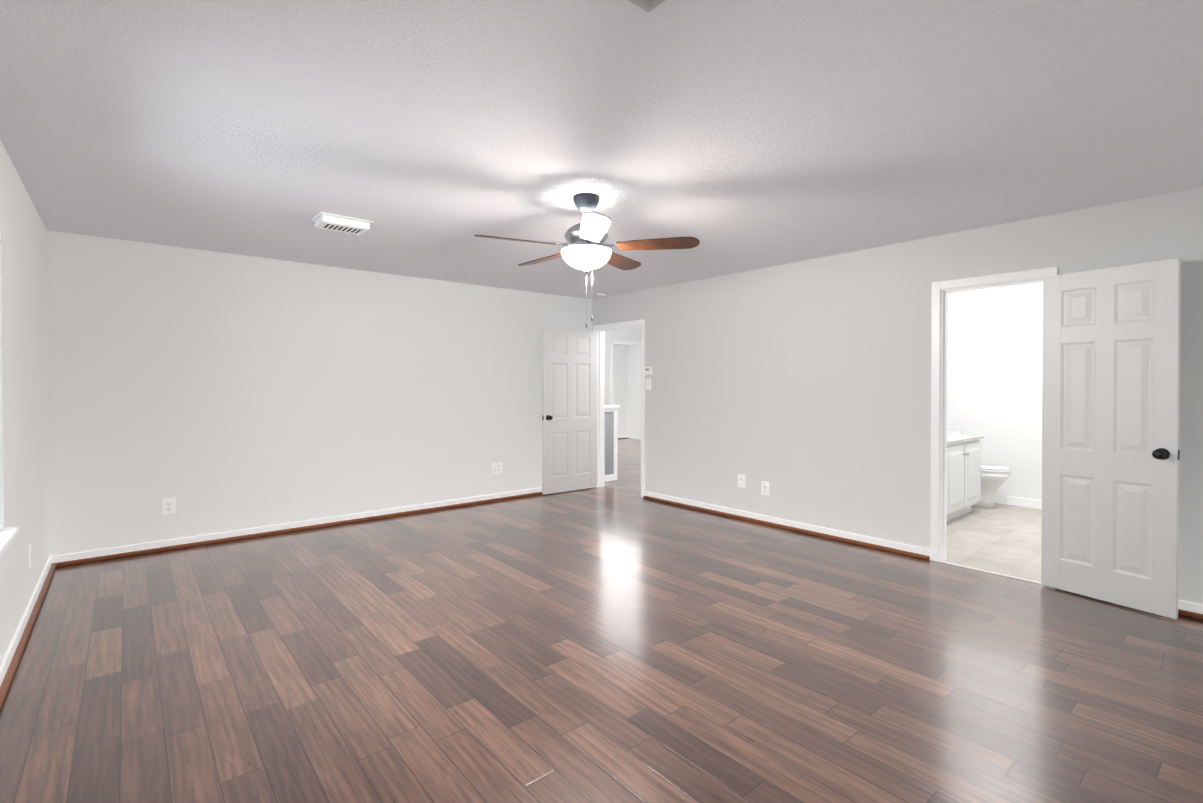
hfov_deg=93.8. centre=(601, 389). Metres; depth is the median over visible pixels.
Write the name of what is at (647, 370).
thermostat
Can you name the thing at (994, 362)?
wall
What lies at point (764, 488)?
electrical outlet
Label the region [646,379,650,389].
light switch
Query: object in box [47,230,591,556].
wall
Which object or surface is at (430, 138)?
ceiling
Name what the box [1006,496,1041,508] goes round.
baseboard
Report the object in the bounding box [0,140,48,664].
wall
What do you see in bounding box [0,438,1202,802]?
floor
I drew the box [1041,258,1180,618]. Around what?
bathroom door
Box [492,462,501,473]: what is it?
electrical outlet
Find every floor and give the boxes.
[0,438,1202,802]
[940,503,1041,583]
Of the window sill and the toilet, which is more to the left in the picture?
the window sill
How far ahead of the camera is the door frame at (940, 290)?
4.21 m
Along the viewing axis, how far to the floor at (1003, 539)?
4.74 m
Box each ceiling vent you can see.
[311,212,373,235]
[629,0,665,12]
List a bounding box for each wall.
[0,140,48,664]
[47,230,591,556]
[592,299,595,329]
[596,187,1202,604]
[605,327,640,404]
[605,405,619,480]
[613,345,627,434]
[628,346,640,438]
[947,282,1042,503]
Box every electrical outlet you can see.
[29,544,31,568]
[162,498,175,514]
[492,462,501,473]
[738,474,744,487]
[761,481,768,495]
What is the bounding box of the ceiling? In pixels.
[0,0,1202,298]
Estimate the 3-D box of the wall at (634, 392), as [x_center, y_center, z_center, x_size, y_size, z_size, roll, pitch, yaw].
[2.509,0.009,11.964,0.120,2.440,6.700,0,1,-40]
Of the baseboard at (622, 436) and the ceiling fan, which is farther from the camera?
the baseboard at (622, 436)
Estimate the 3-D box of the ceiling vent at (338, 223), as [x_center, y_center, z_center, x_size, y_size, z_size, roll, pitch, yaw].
[-1.760,-1.115,3.821,0.340,0.066,0.240,0,1,-40]
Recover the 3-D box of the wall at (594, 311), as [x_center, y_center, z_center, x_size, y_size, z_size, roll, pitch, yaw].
[-0.051,0.044,7.355,0.120,2.440,0.080,0,1,-40]
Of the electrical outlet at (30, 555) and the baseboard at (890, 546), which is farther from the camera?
the baseboard at (890, 546)
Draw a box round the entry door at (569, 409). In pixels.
[542,326,596,494]
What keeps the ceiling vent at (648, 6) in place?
in the ceiling
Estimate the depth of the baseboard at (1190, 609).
3.20 m
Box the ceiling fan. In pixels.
[474,193,699,327]
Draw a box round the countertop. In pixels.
[947,433,982,444]
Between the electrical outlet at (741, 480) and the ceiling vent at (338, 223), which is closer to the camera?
the ceiling vent at (338, 223)
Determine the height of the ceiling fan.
0.779 m
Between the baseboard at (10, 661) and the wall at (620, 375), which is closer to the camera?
the baseboard at (10, 661)
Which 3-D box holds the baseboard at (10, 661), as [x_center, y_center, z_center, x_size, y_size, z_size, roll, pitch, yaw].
[-1.999,1.268,1.733,0.037,0.080,6.170,0,1,-40]
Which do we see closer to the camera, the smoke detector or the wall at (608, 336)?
the smoke detector
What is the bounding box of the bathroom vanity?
[947,437,983,520]
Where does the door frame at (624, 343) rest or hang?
attached to the wall at (608, 336)
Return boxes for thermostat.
[644,367,651,374]
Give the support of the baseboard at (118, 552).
attached to the wall at (212, 392)
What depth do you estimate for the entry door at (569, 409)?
6.96 m
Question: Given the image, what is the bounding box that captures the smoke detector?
[597,293,606,296]
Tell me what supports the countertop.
on the bathroom vanity
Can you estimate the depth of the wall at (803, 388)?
4.76 m
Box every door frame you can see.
[593,319,644,497]
[610,340,640,404]
[930,267,1057,561]
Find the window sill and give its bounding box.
[0,526,18,556]
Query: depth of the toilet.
5.94 m
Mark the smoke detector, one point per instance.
(601, 294)
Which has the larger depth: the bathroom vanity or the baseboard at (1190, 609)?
the bathroom vanity
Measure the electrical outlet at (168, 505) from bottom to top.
0.128 m
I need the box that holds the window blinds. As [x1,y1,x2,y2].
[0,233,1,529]
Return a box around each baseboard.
[0,557,55,709]
[50,487,541,566]
[618,435,627,438]
[643,491,929,559]
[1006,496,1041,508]
[1178,600,1202,619]
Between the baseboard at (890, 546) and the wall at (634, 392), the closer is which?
the baseboard at (890, 546)
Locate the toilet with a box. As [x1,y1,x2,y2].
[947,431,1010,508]
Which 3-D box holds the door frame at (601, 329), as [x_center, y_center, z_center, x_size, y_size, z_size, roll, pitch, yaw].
[0.252,0.220,6.997,0.152,2.095,0.950,0,1,-40]

